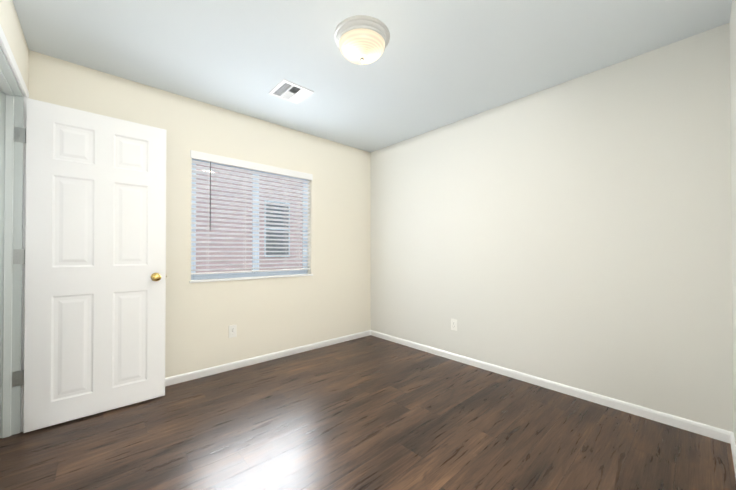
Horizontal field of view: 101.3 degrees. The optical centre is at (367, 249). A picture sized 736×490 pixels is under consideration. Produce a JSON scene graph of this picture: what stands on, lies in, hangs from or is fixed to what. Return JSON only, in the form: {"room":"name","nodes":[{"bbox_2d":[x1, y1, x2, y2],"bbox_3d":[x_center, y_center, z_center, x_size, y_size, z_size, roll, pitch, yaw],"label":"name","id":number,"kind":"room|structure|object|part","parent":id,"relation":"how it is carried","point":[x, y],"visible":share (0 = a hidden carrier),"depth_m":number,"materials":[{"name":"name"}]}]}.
{"room":"empty bedroom","nodes":[
{"label":"empty bedroom","id":0,"kind":"room"},
{"bbox_2d":[0,0,28,88],"bbox_3d":[-1.249,-0.111,0.798,0.116,2.440,3.088,0,-1,-42],"label":"wall","id":1,"kind":"structure","parent":0,"point":[12,28],"depth_m":1.66,"materials":[{"name":"white paint"}]},
{"bbox_2d":[0,24,28,437],"bbox_3d":[-1.921,0.055,1.541,0.148,2.120,0.846,0,-1,-42],"label":"door frame","id":2,"kind":"structure","parent":1,"relation":"attached to","point":[11,158],"depth_m":1.81,"materials":[{"name":"white wood"}]},
{"bbox_2d":[12,98,166,432],"bbox_3d":[-1.846,0.092,2.065,0.768,2.030,0.046,0,-1,-42],"label":"door","id":3,"kind":"structure","parent":1,"relation":"in","point":[95,293],"depth_m":2.02,"materials":[{"name":"white wood"}]},
{"bbox_3d":[-2.111,0.037,1.828,0.056,1.580,0.044,0,-1,-42],"label":"door hinges","id":4,"kind":"part","parent":3,"relation":"part of","materials":[{"name":"silver metal"}]},
{"bbox_2d":[151,273,166,280],"bbox_3d":[-1.589,0.204,2.289,0.104,0.064,0.163,0,-1,-42],"label":"door knob","id":5,"kind":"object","parent":3,"relation":"attached to","point":[155,276],"depth_m":2.22,"materials":[{"name":"gold metal"}]},
{"bbox_2d":[28,50,370,377],"bbox_3d":[-1.593,-0.096,2.646,4.514,2.440,0.116,0,-1,-42],"label":"wall","id":6,"kind":"structure","parent":0,"point":[330,298],"depth_m":2.91,"materials":[{"name":"white paint"}]},
{"bbox_2d":[229,325,236,337],"bbox_3d":[-1.275,0.769,2.843,0.070,0.115,0.007,0,-1,-42],"label":"electrical outlet","id":7,"kind":"object","parent":6,"relation":"attached to","point":[232,330],"visible":1,"depth_m":2.84,"materials":[{"name":"white plastic"}]},
{"bbox_2d":[189,274,312,282],"bbox_3d":[-1.112,0.281,3.046,1.232,0.018,0.100,0,-1,-42],"label":"window sill","id":8,"kind":"structure","parent":6,"relation":"attached to","point":[237,278],"depth_m":2.96,"materials":[{"name":"white wood"}]},
{"bbox_2d":[190,150,312,279],"bbox_3d":[-1.125,-0.287,3.065,1.224,1.150,0.123,0,-1,-42],"label":"window blinds","id":9,"kind":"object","parent":6,"relation":"in","point":[255,214],"depth_m":3.00,"materials":[{"name":"white plastic"}]},
{"bbox_2d":[208,177,208,262],"bbox_3d":[-1.445,-0.301,2.730,0.002,1.017,0.002,0,-1,-42],"label":"blind cord","id":10,"kind":"object","parent":9,"relation":"hanging from","point":[208,177],"depth_m":2.73,"materials":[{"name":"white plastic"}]},
{"bbox_2d":[210,162,210,230],"bbox_3d":[-1.431,-0.493,2.739,0.009,0.640,0.009,0,-1,-42],"label":"blind wand","id":11,"kind":"object","parent":9,"relation":"hanging from","point":[210,196],"visible":0.92,"depth_m":2.73,"materials":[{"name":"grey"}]},
{"bbox_2d":[245,180,245,270],"bbox_3d":[-1.198,-0.299,2.953,0.002,1.017,0.002,0,-1,-42],"label":"blind cord","id":12,"kind":"object","parent":9,"relation":"hanging from","point":[245,227],"depth_m":2.95,"materials":[{"name":"white plastic"}]},
{"bbox_3d":[-1.110,-0.321,3.049,1.224,1.083,0.078,0,-1,-42],"label":"window blind rails","id":13,"kind":"part","parent":9,"relation":"part of","materials":[{"name":"white plastic"}]},
{"bbox_2d":[165,330,370,385],"bbox_3d":[-1.099,1.094,2.996,3.066,0.066,0.012,0,-1,-42],"label":"baseboard","id":14,"kind":"structure","parent":6,"relation":"attached to","point":[180,378],"depth_m":2.98,"materials":[{"name":"white wood"}]},
{"bbox_2d":[0,335,735,489],"bbox_3d":[-0.520,1.164,1.446,4.514,0.100,3.320,0,-1,-42],"label":"floor","id":15,"kind":"structure","parent":0,"point":[370,412],"depth_m":1.78,"materials":[{"name":"wood"}]},
{"bbox_2d":[13,0,731,152],"bbox_3d":[-0.520,-1.386,1.467,4.514,0.120,3.320,0,-1,-42],"label":"ceiling","id":16,"kind":"structure","parent":0,"point":[438,64],"depth_m":1.98,"materials":[{"name":"white paint"}]},
{"bbox_2d":[269,79,313,103],"bbox_3d":[-0.641,-1.313,2.521,0.277,0.008,0.277,0,-1,-42],"label":"ceiling vent","id":17,"kind":"object","parent":16,"relation":"in","point":[287,90],"visible":1,"depth_m":2.51,"materials":[{"name":"white metal"}]},
{"bbox_2d":[334,15,389,64],"bbox_3d":[-0.037,-1.239,1.873,0.348,0.166,0.348,0,-1,-42],"label":"ceiling light","id":18,"kind":"object","parent":16,"relation":"attached to","point":[361,39],"visible":0.98,"depth_m":1.78,"materials":[{"name":"white glass"}]},
{"bbox_2d":[371,23,733,431],"bbox_3d":[1.151,-0.094,2.887,0.116,2.440,3.204,0,-1,-42],"label":"wall","id":19,"kind":"structure","parent":0,"point":[576,232],"depth_m":2.27,"materials":[{"name":"white paint"}]},
{"bbox_2d":[451,319,456,330],"bbox_3d":[0.880,0.768,3.088,0.007,0.115,0.070,0,-1,-42],"label":"electrical outlet","id":20,"kind":"object","parent":19,"relation":"attached to","point":[453,324],"visible":1,"depth_m":3.08,"materials":[{"name":"white plastic"}]},
{"bbox_2d":[371,330,733,442],"bbox_3d":[1.065,1.093,2.878,0.012,0.066,3.088,0,-1,-42],"label":"baseboard","id":21,"kind":"structure","parent":19,"relation":"attached to","point":[723,435],"depth_m":2.25,"materials":[{"name":"white wood"}]},
{"bbox_2d":[729,0,735,443],"bbox_3d":[0.511,-0.116,0.229,4.398,2.440,0.116,0,-1,-42],"label":"wall","id":22,"kind":"structure","parent":0,"point":[732,25],"depth_m":1.62,"materials":[{"name":"white paint"}]},
{"bbox_2d":[730,432,735,476],"bbox_3d":[0.963,1.075,0.713,3.066,0.066,0.012,0,-1,-42],"label":"baseboard","id":23,"kind":"structure","parent":22,"relation":"attached to","point":[732,443],"depth_m":1.62,"materials":[{"name":"white wood"}]},
{"bbox_3d":[-2.066,1.449,4.507,13.000,0.020,3.300,0,-1,-42],"label":"ground","id":24,"kind":"structure","parent":0,"visible":0},
{"bbox_2d":[196,164,302,274],"bbox_3d":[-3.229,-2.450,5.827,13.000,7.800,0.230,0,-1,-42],"label":"neighbouring house","id":25,"kind":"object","parent":24,"relation":"on","point":[240,249],"depth_m":6.26,"materials":[{"name":"pink paint"}]},
{"bbox_3d":[-2.037,-0.457,6.765,0.550,1.190,0.012,0,-1,-42],"label":"glass","id":26,"kind":"part","parent":25,"relation":"part of","materials":[{"name":"grey glass"}]}
]}

